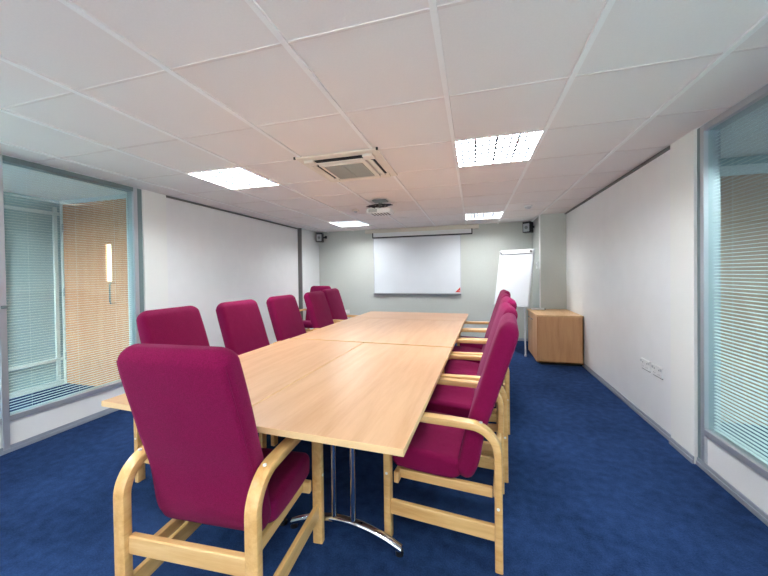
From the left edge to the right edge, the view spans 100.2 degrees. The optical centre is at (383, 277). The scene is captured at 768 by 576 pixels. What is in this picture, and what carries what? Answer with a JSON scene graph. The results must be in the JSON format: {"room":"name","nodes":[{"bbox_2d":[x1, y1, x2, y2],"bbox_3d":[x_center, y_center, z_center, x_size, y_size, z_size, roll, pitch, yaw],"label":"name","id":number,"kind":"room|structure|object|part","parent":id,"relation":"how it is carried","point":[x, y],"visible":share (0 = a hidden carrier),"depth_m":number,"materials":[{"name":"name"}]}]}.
{"room":"conference room","nodes":[
{"label":"conference room","id":0,"kind":"room"},
{"bbox_2d":[3,191,63,392],"bbox_3d":[-4.666,0.136,1.954,0.080,2.470,4.460,-1,1,16],"label":"window","id":1,"kind":"structure","parent":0,"point":[46,267],"depth_m":3.75,"materials":[{"name":"glass"}]},
{"bbox_2d":[4,205,64,398],"bbox_3d":[-4.613,0.270,1.942,0.025,2.200,4.460,-1,1,16],"label":"trim","id":2,"kind":"structure","parent":1,"relation":"attached to","point":[55,267],"depth_m":3.95,"materials":[{"name":"white plastic"}]},
{"bbox_2d":[2,154,298,346],"bbox_3d":[-2.687,0.092,3.360,0.100,2.470,8.230,-1,1,16],"label":"wall","id":3,"kind":"structure","parent":0,"point":[215,257],"depth_m":4.57,"materials":[{"name":"white paint"}]},
{"bbox_2d":[0,418,1,448],"bbox_3d":[-3.357,0.230,0.909,0.091,2.270,3.145,-1,1,16],"label":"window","id":4,"kind":"structure","parent":3,"relation":"in","point":[0,418],"depth_m":2.42,"materials":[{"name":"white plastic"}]},
{"bbox_2d":[0,408,119,455],"bbox_3d":[-3.148,1.330,1.442,0.014,0.052,4.250,-1,1,16],"label":"baseboard","id":5,"kind":"structure","parent":3,"relation":"in","point":[31,440],"depth_m":2.73,"materials":[{"name":"grey"}]},
{"bbox_2d":[0,154,143,450],"bbox_3d":[-2.779,0.198,2.954,0.107,2.270,1.105,-1,1,16],"label":"window","id":6,"kind":"structure","parent":3,"relation":"in","point":[24,423],"depth_m":2.80,"materials":[{"name":"teal glass"}]},
{"bbox_3d":[-2.781,1.078,2.942,0.091,0.040,0.975,-1,1,16],"label":"rail","id":7,"kind":"part","parent":6,"relation":"part of","materials":[{"name":"metal"}]},
{"bbox_3d":[-2.809,-0.916,2.919,0.091,0.042,0.975,-1,1,16],"label":"rail","id":8,"kind":"part","parent":6,"relation":"part of","materials":[{"name":"grey metal"}]},
{"bbox_3d":[-2.784,1.216,2.945,0.063,0.235,0.975,-1,1,16],"label":"panel","id":9,"kind":"part","parent":6,"relation":"part of","materials":[{"name":"white plastic"}]},
{"bbox_2d":[141,189,167,310],"bbox_3d":[-2.594,0.187,3.616,0.100,2.270,0.270,-1,1,16],"label":"wall","id":10,"kind":"structure","parent":3,"relation":"attached to","point":[154,224],"depth_m":3.58,"materials":[{"name":"white paint"}]},
{"bbox_2d":[166,195,297,228],"bbox_3d":[-2.143,-0.960,5.128,0.020,0.020,2.920,-1,1,16],"label":"trim","id":11,"kind":"structure","parent":3,"relation":"attached to","point":[170,197],"depth_m":4.56,"materials":[{"name":"grey metal"}]},
{"bbox_2d":[297,228,302,319],"bbox_3d":[-1.704,0.140,6.555,0.078,2.270,0.030,-1,1,16],"label":"trim","id":12,"kind":"structure","parent":3,"relation":"attached to","point":[300,281],"depth_m":6.54,"materials":[{"name":"grey metal"}]},
{"bbox_2d":[302,229,319,328],"bbox_3d":[-1.600,0.134,6.936,0.075,2.270,0.760,-1,1,16],"label":"wall","id":13,"kind":"structure","parent":3,"relation":"attached to","point":[310,276],"depth_m":6.85,"materials":[{"name":"paint"}]},
{"bbox_2d":[0,0,767,231],"bbox_3d":[-0.150,-1.097,2.635,8.280,0.245,8.230,-1,1,16],"label":"ceiling","id":14,"kind":"structure","parent":0,"point":[487,44],"depth_m":1.69,"materials":[{"name":"tile"}]},
{"bbox_2d":[188,167,277,189],"bbox_3d":[-1.445,-1.013,3.156,0.592,0.111,0.592,-1,1,16],"label":"ceiling light","id":15,"kind":"object","parent":14,"relation":"attached to","point":[236,178],"visible":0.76,"depth_m":3.14,"materials":[{"name":"white plastic"}]},
{"bbox_2d":[197,168,267,185],"bbox_3d":[-1.444,-0.986,3.156,0.572,0.004,0.572,-1,1,16],"label":"diffuser","id":16,"kind":"object","parent":15,"relation":"attached to","point":[236,176],"depth_m":3.13,"materials":[{"name":"white plastic"}]},
{"bbox_2d":[293,147,397,182],"bbox_3d":[-0.294,-0.945,2.813,0.704,0.049,0.696,-1,1,16],"label":"air conditioner","id":17,"kind":"object","parent":14,"relation":"attached to","point":[362,164],"visible":1,"depth_m":2.67,"materials":[{"name":"plastic"}]},
{"bbox_3d":[-0.293,-0.942,2.816,0.584,0.024,0.584,-1,1,16],"label":"panel","id":18,"kind":"part","parent":17,"relation":"part of","materials":[{"name":"plastic"}]},
{"bbox_2d":[325,163,373,178],"bbox_3d":[-0.293,-0.925,2.816,0.334,0.009,0.334,-1,1,16],"label":"grille","id":19,"kind":"object","parent":17,"relation":"attached to","point":[349,170],"depth_m":2.78,"materials":[{"name":"beige plastic"}]},
{"bbox_2d":[331,221,366,226],"bbox_3d":[-0.640,-1.058,6.046,0.592,0.111,0.592,-1,1,16],"label":"ceiling light","id":20,"kind":"object","parent":14,"relation":"attached to","point":[343,223],"visible":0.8,"depth_m":6.05,"materials":[{"name":"white plastic"}]},
{"bbox_2d":[366,199,393,215],"bbox_3d":[-0.057,-0.898,4.154,0.350,0.176,0.314,-1,1,16],"label":"projector","id":21,"kind":"object","parent":14,"relation":"hanging from","point":[379,211],"visible":1,"depth_m":4.07,"materials":[{"name":"white plastic"}]},
{"bbox_2d":[0,0,767,231],"bbox_3d":[-0.292,-0.971,2.677,4.900,0.015,8.230,-1,1,16],"label":"ceiling grid","id":22,"kind":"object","parent":14,"relation":"attached to","point":[433,8],"depth_m":1.75,"materials":[{"name":"white metal"}]},
{"bbox_2d":[466,212,502,219],"bbox_3d":[1.671,-1.082,5.402,0.592,0.111,0.592,-1,1,16],"label":"ceiling light","id":23,"kind":"object","parent":14,"relation":"attached to","point":[491,214],"visible":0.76,"depth_m":5.42,"materials":[{"name":"white plastic"}]},
{"bbox_2d":[455,131,541,166],"bbox_3d":[0.867,-1.037,2.512,0.592,0.111,0.592,-1,1,16],"label":"ceiling light","id":24,"kind":"object","parent":14,"relation":"attached to","point":[513,147],"visible":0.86,"depth_m":2.50,"materials":[{"name":"white plastic"}]},
{"bbox_2d":[0,341,767,575],"bbox_3d":[-0.126,1.330,2.667,8.300,0.060,8.230,-1,1,16],"label":"floor","id":25,"kind":"structure","parent":0,"point":[592,488],"depth_m":1.83,"materials":[{"name":"carpet"}]},
{"bbox_2d":[133,306,266,482],"bbox_3d":[-1.304,0.772,2.287,0.635,1.098,0.600,-1,1,18],"label":"chair","id":26,"kind":"object","parent":25,"relation":"on","point":[183,325],"visible":0.17,"depth_m":2.29,"materials":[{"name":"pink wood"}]},
{"bbox_3d":[-1.348,0.999,2.018,0.560,0.651,0.050,-1,1,18],"label":"arm frame","id":27,"kind":"part","parent":26,"relation":"part of","materials":[{"name":"brown wood"}]},
{"bbox_3d":[-1.470,0.609,2.336,0.293,0.770,0.472,-1,1,18],"label":"backrest","id":28,"kind":"part","parent":26,"relation":"part of","materials":[{"name":"fabric"}]},
{"bbox_3d":[-1.183,0.991,2.538,0.560,0.651,0.050,-1,1,18],"label":"arm frame","id":29,"kind":"part","parent":26,"relation":"part of","materials":[{"name":"brown wood"}]},
{"bbox_2d":[113,343,324,575],"bbox_3d":[-0.658,0.777,1.375,0.600,1.090,0.604,-1,1,12],"label":"chair","id":30,"kind":"object","parent":25,"relation":"on","point":[191,406],"visible":0.96,"depth_m":1.17,"materials":[{"name":"fabric"}]},
{"bbox_3d":[-0.918,1.000,1.456,0.050,0.651,0.560,-1,1,12],"label":"arm frame","id":31,"kind":"part","parent":30,"relation":"part of","materials":[{"name":"brown wood"}]},
{"bbox_3d":[-0.915,1.165,1.458,0.022,0.070,0.500,-1,1,12],"label":"rail","id":32,"kind":"part","parent":30,"relation":"part of","materials":[{"name":"brown wood"}]},
{"bbox_3d":[-0.703,0.992,1.152,0.498,0.068,0.026,-1,1,12],"label":"rail","id":33,"kind":"part","parent":30,"relation":"part of","materials":[{"name":"brown wood"}]},
{"bbox_3d":[-0.696,0.615,1.206,0.472,0.761,0.263,-1,1,12],"label":"backrest","id":34,"kind":"part","parent":30,"relation":"part of","materials":[{"name":"fabric"}]},
{"bbox_3d":[-0.384,0.994,1.342,0.050,0.651,0.560,-1,1,12],"label":"arm frame","id":35,"kind":"part","parent":30,"relation":"part of","materials":[{"name":"brown wood"}]},
{"bbox_3d":[-0.633,0.929,1.484,0.489,0.126,0.377,-1,1,12],"label":"seat","id":36,"kind":"part","parent":30,"relation":"part of","materials":[{"name":"fabric"}]},
{"bbox_3d":[-0.382,1.159,1.344,0.022,0.070,0.500,-1,1,12],"label":"rail","id":37,"kind":"part","parent":30,"relation":"part of","materials":[{"name":"brown wood"}]},
{"bbox_3d":[-0.602,1.029,1.624,0.498,0.056,0.026,-1,1,12],"label":"rail","id":38,"kind":"part","parent":30,"relation":"part of","materials":[{"name":"brown wood"}]},
{"bbox_2d":[101,338,362,525],"bbox_3d":[-0.763,0.947,2.161,0.745,0.735,1.532,-1,1,18],"label":"conference table","id":39,"kind":"object","parent":25,"relation":"on","point":[267,370],"visible":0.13,"depth_m":2.14,"materials":[{"name":"brown wood"}]},
{"bbox_2d":[216,299,277,445],"bbox_3d":[-1.071,0.762,2.865,0.635,1.098,0.600,-1,1,18],"label":"chair","id":40,"kind":"object","parent":25,"relation":"on","point":[242,328],"visible":0.23,"depth_m":2.84,"materials":[{"name":"pink fabric"}]},
{"bbox_3d":[-1.236,0.599,2.915,0.293,0.770,0.472,-1,1,18],"label":"backrest","id":41,"kind":"part","parent":40,"relation":"part of","materials":[{"name":"fabric"}]},
{"bbox_3d":[-1.114,0.989,2.596,0.560,0.651,0.050,-1,1,18],"label":"arm frame","id":42,"kind":"part","parent":40,"relation":"part of","materials":[{"name":"brown wood"}]},
{"bbox_2d":[266,295,310,343],"bbox_3d":[-0.879,0.751,3.518,0.635,1.098,0.600,-1,1,18],"label":"chair","id":43,"kind":"object","parent":25,"relation":"on","point":[284,312],"visible":0.17,"depth_m":3.48,"materials":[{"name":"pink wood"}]},
{"bbox_2d":[299,286,330,331],"bbox_3d":[-1.358,0.726,6.190,0.600,1.098,0.635,-1,1,22],"label":"chair","id":44,"kind":"object","parent":25,"relation":"on","point":[307,323],"visible":0.26,"depth_m":6.32,"materials":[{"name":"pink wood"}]},
{"bbox_3d":[-1.402,0.885,6.075,0.489,0.126,0.377,-1,1,22],"label":"seat","id":45,"kind":"part","parent":44,"relation":"part of","materials":[{"name":"fabric"}]},
{"bbox_3d":[-1.298,0.559,6.347,0.472,0.770,0.293,-1,1,22],"label":"backrest","id":46,"kind":"part","parent":44,"relation":"part of","materials":[{"name":"fabric"}]},
{"bbox_2d":[304,291,336,330],"bbox_3d":[-0.670,0.739,4.268,0.635,1.098,0.600,-1,1,17],"label":"chair","id":47,"kind":"object","parent":25,"relation":"on","point":[316,303],"visible":0.3,"depth_m":4.21,"materials":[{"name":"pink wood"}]},
{"bbox_2d":[322,288,358,321],"bbox_3d":[-0.587,0.729,5.015,0.635,1.098,0.600,-1,1,20],"label":"chair","id":48,"kind":"object","parent":25,"relation":"on","point":[333,297],"visible":0.23,"depth_m":5.03,"materials":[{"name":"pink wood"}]},
{"bbox_3d":[-0.750,0.567,5.070,0.293,0.770,0.472,-1,1,20],"label":"backrest","id":49,"kind":"part","parent":48,"relation":"part of","materials":[{"name":"fabric"}]},
{"bbox_2d":[252,343,451,557],"bbox_3d":[-0.048,0.940,1.930,0.745,0.735,1.532,-1,1,18],"label":"conference table","id":50,"kind":"object","parent":25,"relation":"on","point":[373,397],"visible":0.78,"depth_m":1.55,"materials":[{"name":"brown wood"}]},
{"bbox_2d":[291,318,463,349],"bbox_3d":[0.058,0.920,3.463,1.487,0.735,1.409,-1,1,18],"label":"conference table","id":51,"kind":"object","parent":25,"relation":"on","point":[433,333],"visible":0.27,"depth_m":3.24,"materials":[{"name":"brown wood"}]},
{"bbox_2d":[353,311,467,322],"bbox_3d":[0.395,0.903,4.491,1.487,0.735,0.735,-1,1,18],"label":"conference table","id":52,"kind":"object","parent":25,"relation":"on","point":[372,314],"visible":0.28,"depth_m":4.43,"materials":[{"name":"brown wood"}]},
{"bbox_2d":[383,313,518,574],"bbox_3d":[0.396,0.755,1.766,0.635,1.098,0.600,-1,1,21],"label":"chair","id":53,"kind":"object","parent":25,"relation":"on","point":[443,447],"visible":0.84,"depth_m":1.53,"materials":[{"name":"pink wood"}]},
{"bbox_3d":[0.150,1.016,1.866,0.026,0.056,0.498,-1,1,21],"label":"rail","id":54,"kind":"part","parent":53,"relation":"part of","materials":[{"name":"brown wood"}]},
{"bbox_3d":[0.282,0.913,1.813,0.377,0.126,0.489,-1,1,21],"label":"seat","id":55,"kind":"part","parent":53,"relation":"part of","materials":[{"name":"fabric"}]},
{"bbox_3d":[0.269,1.148,1.530,0.500,0.070,0.022,-1,1,21],"label":"rail","id":56,"kind":"part","parent":53,"relation":"part of","materials":[{"name":"brown wood"}]},
{"bbox_3d":[0.266,0.983,1.528,0.560,0.651,0.050,-1,1,21],"label":"arm frame","id":57,"kind":"part","parent":53,"relation":"part of","materials":[{"name":"brown wood"}]},
{"bbox_3d":[0.462,0.974,2.037,0.560,0.651,0.050,-1,1,21],"label":"arm frame","id":58,"kind":"part","parent":53,"relation":"part of","materials":[{"name":"brown wood"}]},
{"bbox_3d":[0.465,1.139,2.039,0.500,0.070,0.022,-1,1,21],"label":"rail","id":59,"kind":"part","parent":53,"relation":"part of","materials":[{"name":"brown wood"}]},
{"bbox_3d":[0.554,0.589,1.703,0.293,0.770,0.472,-1,1,21],"label":"backrest","id":60,"kind":"part","parent":53,"relation":"part of","materials":[{"name":"fabric"}]},
{"bbox_3d":[0.599,0.968,1.692,0.026,0.068,0.498,-1,1,21],"label":"rail","id":61,"kind":"part","parent":53,"relation":"part of","materials":[{"name":"brown wood"}]},
{"bbox_2d":[425,302,517,482],"bbox_3d":[0.623,0.745,2.366,0.635,1.098,0.600,-1,1,16],"label":"chair","id":62,"kind":"object","parent":25,"relation":"on","point":[447,399],"visible":0.27,"depth_m":2.20,"materials":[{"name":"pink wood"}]},
{"bbox_3d":[0.504,0.903,2.402,0.377,0.126,0.489,-1,1,16],"label":"seat","id":63,"kind":"part","parent":62,"relation":"part of","materials":[{"name":"fabric"}]},
{"bbox_3d":[0.516,0.972,2.116,0.560,0.651,0.050,-1,1,16],"label":"arm frame","id":64,"kind":"part","parent":62,"relation":"part of","materials":[{"name":"brown wood"}]},
{"bbox_3d":[0.663,0.964,2.642,0.560,0.651,0.050,-1,1,16],"label":"arm frame","id":65,"kind":"part","parent":62,"relation":"part of","materials":[{"name":"brown wood"}]},
{"bbox_3d":[0.518,1.138,2.118,0.500,0.070,0.022,-1,1,16],"label":"rail","id":66,"kind":"part","parent":62,"relation":"part of","materials":[{"name":"brown wood"}]},
{"bbox_3d":[0.665,1.129,2.644,0.500,0.070,0.022,-1,1,16],"label":"rail","id":67,"kind":"part","parent":62,"relation":"part of","materials":[{"name":"brown wood"}]},
{"bbox_3d":[0.785,0.579,2.318,0.293,0.770,0.472,-1,1,16],"label":"backrest","id":68,"kind":"part","parent":62,"relation":"part of","materials":[{"name":"fabric"}]},
{"bbox_2d":[442,296,516,434],"bbox_3d":[0.860,0.734,2.960,0.635,1.098,0.600,-1,1,15],"label":"chair","id":69,"kind":"object","parent":25,"relation":"on","point":[460,367],"visible":0.21,"depth_m":2.87,"materials":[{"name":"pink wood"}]},
{"bbox_3d":[0.741,0.892,2.993,0.377,0.126,0.489,-1,1,15],"label":"seat","id":70,"kind":"part","parent":69,"relation":"part of","materials":[{"name":"fabric"}]},
{"bbox_3d":[0.896,0.954,3.236,0.560,0.651,0.050,-1,1,15],"label":"arm frame","id":71,"kind":"part","parent":69,"relation":"part of","materials":[{"name":"brown wood"}]},
{"bbox_3d":[0.758,0.962,2.708,0.560,0.651,0.050,-1,1,15],"label":"arm frame","id":72,"kind":"part","parent":69,"relation":"part of","materials":[{"name":"brown wood"}]},
{"bbox_3d":[1.024,0.568,2.915,0.293,0.770,0.472,-1,1,15],"label":"backrest","id":73,"kind":"part","parent":69,"relation":"part of","materials":[{"name":"fabric"}]},
{"bbox_2d":[448,292,510,380],"bbox_3d":[1.046,0.725,3.552,0.635,1.098,0.600,-1,1,15],"label":"chair","id":74,"kind":"object","parent":25,"relation":"on","point":[501,295],"visible":0.18,"depth_m":3.59,"materials":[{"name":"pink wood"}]},
{"bbox_3d":[0.927,0.883,3.585,0.377,0.126,0.489,-1,1,15],"label":"seat","id":75,"kind":"part","parent":74,"relation":"part of","materials":[{"name":"fabric"}]},
{"bbox_3d":[1.081,0.944,3.828,0.560,0.651,0.050,-1,1,15],"label":"arm frame","id":76,"kind":"part","parent":74,"relation":"part of","materials":[{"name":"brown wood"}]},
{"bbox_3d":[0.944,0.952,3.300,0.560,0.651,0.050,-1,1,15],"label":"arm frame","id":77,"kind":"part","parent":74,"relation":"part of","materials":[{"name":"brown wood"}]},
{"bbox_3d":[1.209,0.559,3.507,0.293,0.770,0.472,-1,1,15],"label":"backrest","id":78,"kind":"part","parent":74,"relation":"part of","materials":[{"name":"fabric"}]},
{"bbox_2d":[457,289,510,349],"bbox_3d":[1.270,0.715,4.133,0.635,1.098,0.600,-1,1,15],"label":"chair","id":79,"kind":"object","parent":25,"relation":"on","point":[473,345],"visible":0.14,"depth_m":3.96,"materials":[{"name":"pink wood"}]},
{"bbox_3d":[1.151,0.873,4.166,0.377,0.126,0.489,-1,1,15],"label":"seat","id":80,"kind":"part","parent":79,"relation":"part of","materials":[{"name":"fabric"}]},
{"bbox_3d":[1.168,0.942,3.881,0.560,0.651,0.050,-1,1,15],"label":"arm frame","id":81,"kind":"part","parent":79,"relation":"part of","materials":[{"name":"brown wood"}]},
{"bbox_3d":[1.305,0.934,4.409,0.560,0.651,0.050,-1,1,15],"label":"arm frame","id":82,"kind":"part","parent":79,"relation":"part of","materials":[{"name":"brown wood"}]},
{"bbox_3d":[1.433,0.549,4.088,0.293,0.770,0.472,-1,1,15],"label":"backrest","id":83,"kind":"part","parent":79,"relation":"part of","materials":[{"name":"fabric"}]},
{"bbox_2d":[492,249,534,356],"bbox_3d":[2.301,0.386,5.481,0.752,1.700,0.634,-1,1,-38],"label":"easel","id":84,"kind":"object","parent":25,"relation":"on","point":[515,269],"visible":0.79,"depth_m":5.31,"materials":[{"name":"paper"}]},
{"bbox_3d":[2.237,0.763,5.098,0.024,0.954,0.175,-1,1,20],"label":"leg","id":85,"kind":"part","parent":84,"relation":"part of","materials":[{"name":"silver metal"}]},
{"bbox_2d":[527,309,583,366],"bbox_3d":[2.562,0.884,4.907,0.621,0.705,0.848,-1,1,16],"label":"base cabinet","id":86,"kind":"object","parent":25,"relation":"on","point":[555,336],"visible":1,"depth_m":4.52,"materials":[{"name":"brown wood"}]},
{"bbox_3d":[2.350,0.879,5.146,0.019,0.644,0.390,-1,1,16],"label":"door","id":87,"kind":"part","parent":86,"relation":"part of","materials":[{"name":"brown wood"}]},
{"bbox_3d":[2.244,0.885,4.764,0.019,0.644,0.390,-1,1,16],"label":"door","id":88,"kind":"part","parent":86,"relation":"part of","materials":[{"name":"brown wood"}]},
{"bbox_3d":[2.570,0.542,4.899,0.595,0.022,0.848,-1,1,16],"label":"panel","id":89,"kind":"part","parent":86,"relation":"part of","materials":[{"name":"brown wood"}]},
{"bbox_2d":[318,222,532,337],"bbox_3d":[0.838,0.003,6.701,5.100,2.470,0.100,-1,1,16],"label":"wall","id":90,"kind":"structure","parent":0,"point":[346,258],"depth_m":6.56,"materials":[{"name":"paint"}]},
{"bbox_2d":[316,233,326,241],"bbox_3d":[-1.379,-0.876,7.103,0.220,0.200,0.169,-1,1,1],"label":"speaker","id":91,"kind":"object","parent":90,"relation":"attached to","point":[320,237],"visible":1,"depth_m":7.03},
{"bbox_2d":[373,235,461,294],"bbox_3d":[0.658,-0.245,6.667,1.854,1.212,0.054,-1,1,16],"label":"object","id":92,"kind":"object","parent":90,"relation":"attached to","point":[422,265],"visible":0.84,"depth_m":6.66,"materials":[{"name":"metal"}]},
{"bbox_2d":[390,294,460,294],"bbox_3d":[0.666,0.353,6.672,1.830,0.016,0.051,-1,1,16],"label":"tray","id":93,"kind":"object","parent":92,"relation":"on","point":[390,294],"depth_m":6.59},
{"bbox_2d":[365,224,478,238],"bbox_3d":[0.729,-0.929,6.606,2.340,0.189,0.106,-1,1,16],"label":"projector screen","id":94,"kind":"object","parent":90,"relation":"attached to","point":[452,229],"visible":1,"depth_m":6.55,"materials":[{"name":"fabric"}]},
{"bbox_2d":[470,336,527,340],"bbox_3d":[0.693,1.216,6.703,4.445,0.050,0.012,-1,1,16],"label":"baseboard","id":95,"kind":"structure","parent":90,"relation":"attached to","point":[519,339],"depth_m":6.17,"materials":[{"name":"grey"}]},
{"bbox_2d":[522,221,533,232],"bbox_3d":[2.676,-0.917,5.884,0.220,0.200,0.169,0,1,44],"label":"speaker","id":96,"kind":"object","parent":90,"relation":"attached to","point":[528,226],"visible":0.92,"depth_m":5.85},
{"bbox_2d":[523,223,528,231],"bbox_3d":[2.593,-0.903,5.856,0.110,0.145,0.007,0,1,44],"label":"grille","id":97,"kind":"object","parent":96,"relation":"attached to","point":[525,225],"depth_m":5.86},
{"bbox_2d":[566,83,767,433],"bbox_3d":[2.130,0.042,2.019,0.100,2.470,8.230,-1,1,16],"label":"wall","id":98,"kind":"structure","parent":0,"point":[618,278],"depth_m":3.14,"materials":[{"name":"white paint"}]},
{"bbox_2d":[539,215,540,307],"bbox_3d":[2.603,-0.263,5.365,0.018,1.546,0.040,-1,1,16],"label":"cable trunking","id":99,"kind":"object","parent":98,"relation":"attached to","point":[539,215],"visible":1,"depth_m":5.35,"materials":[{"name":"white plastic"}]},
{"bbox_2d":[532,213,566,308],"bbox_3d":[2.897,0.087,5.668,0.380,2.270,0.790,-1,1,16],"label":"pillar","id":100,"kind":"structure","parent":98,"relation":"attached to","point":[552,226],"depth_m":5.29,"materials":[{"name":"paint"}]},
{"bbox_2d":[565,146,669,213],"bbox_3d":[2.561,-1.009,3.829,0.020,0.020,2.900,-1,1,16],"label":"trim","id":101,"kind":"structure","parent":98,"relation":"attached to","point":[666,149],"depth_m":3.12,"materials":[{"name":"grey metal"}]},
{"bbox_2d":[582,364,693,463],"bbox_3d":[2.547,1.225,3.723,0.034,0.052,3.180,-1,1,16],"label":"baseboard","id":102,"kind":"structure","parent":98,"relation":"attached to","point":[624,399],"depth_m":2.79,"materials":[{"name":"grey"}]},
{"bbox_2d":[640,358,650,372],"bbox_3d":[2.304,0.774,2.833,0.016,0.094,0.148,-1,1,16],"label":"wall socket","id":103,"kind":"object","parent":98,"relation":"attached to","point":[645,364],"visible":1,"depth_m":2.81,"materials":[{"name":"white plastic"}]},
{"bbox_2d":[651,363,662,379],"bbox_3d":[2.253,0.779,2.650,0.016,0.094,0.148,-1,1,16],"label":"wall socket","id":104,"kind":"object","parent":98,"relation":"attached to","point":[657,371],"visible":1,"depth_m":2.64,"materials":[{"name":"white plastic"}]},
{"bbox_2d":[670,129,697,463],"bbox_3d":[2.187,0.138,2.295,0.100,2.270,0.270,-1,1,16],"label":"column","id":105,"kind":"structure","parent":98,"relation":"attached to","point":[683,152],"depth_m":2.28,"materials":[{"name":"white paint"}]},
{"bbox_2d":[697,84,767,513],"bbox_3d":[1.750,0.163,0.689,0.091,2.270,3.060,-1,1,16],"label":"window","id":106,"kind":"structure","parent":98,"relation":"in","point":[742,466],"depth_m":2.02,"materials":[{"name":"teal glass"}]},
{"bbox_2d":[696,457,767,525],"bbox_3d":[1.560,1.281,0.136,0.014,0.052,4.260,-1,1,16],"label":"baseboard","id":107,"kind":"structure","parent":106,"relation":"attached to","point":[758,512],"depth_m":1.86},
{"bbox_3d":[1.725,-0.951,0.642,0.091,0.042,2.990,-1,1,16],"label":"rail","id":108,"kind":"part","parent":106,"relation":"part of","materials":[{"name":"metal"}]},
{"bbox_3d":[1.753,1.043,0.665,0.091,0.040,2.990,-1,1,16],"label":"rail","id":109,"kind":"part","parent":106,"relation":"part of","materials":[{"name":"metal"}]},
{"bbox_3d":[1.758,1.181,0.666,0.063,0.235,2.990,-1,1,16],"label":"panel","id":110,"kind":"part","parent":106,"relation":"part of","materials":[{"name":"white plastic"}]},
{"bbox_2d":[721,154,767,166],"bbox_3d":[2.597,0.056,0.265,1.740,2.470,5.300,-1,1,16],"label":"wall","id":111,"kind":"structure","parent":0,"point":[761,157],"depth_m":2.76,"materials":[{"name":"paint"}]},
{"bbox_2d":[714,103,767,464],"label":"window blind","id":112,"kind":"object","parent":111,"relation":"in","point":[730,192],"depth_m":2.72,"materials":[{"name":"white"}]},
{"bbox_3d":[3.256,0.153,2.683,1.170,2.200,0.070,-1,1,16],"label":"frame","id":113,"kind":"part","parent":112,"relation":"part of","materials":[{"name":"plastic"}]},
{"bbox_3d":[-3.325,0.093,3.937,1.440,2.470,0.080,-1,1,16],"label":"wall","id":114,"kind":"structure","parent":0,"visible":0},
{"bbox_2d":[59,194,130,385],"bbox_3d":[-3.472,0.186,3.870,1.170,2.290,0.130,-1,1,16],"label":"door","id":115,"kind":"structure","parent":114,"relation":"in","point":[120,274],"depth_m":3.88,"materials":[{"name":"brown wood"}]},
{"bbox_3d":[-3.263,-0.171,3.833,0.090,0.440,0.010,-1,1,16],"label":"vision panel","id":116,"kind":"part","parent":115,"relation":"part of","materials":[{"name":"white"}]},
{"bbox_3d":[-3.177,0.189,3.757,0.022,0.261,0.070,-1,1,16],"label":"handle","id":117,"kind":"part","parent":115,"relation":"part of","materials":[{"name":"silver metal"}]}
]}

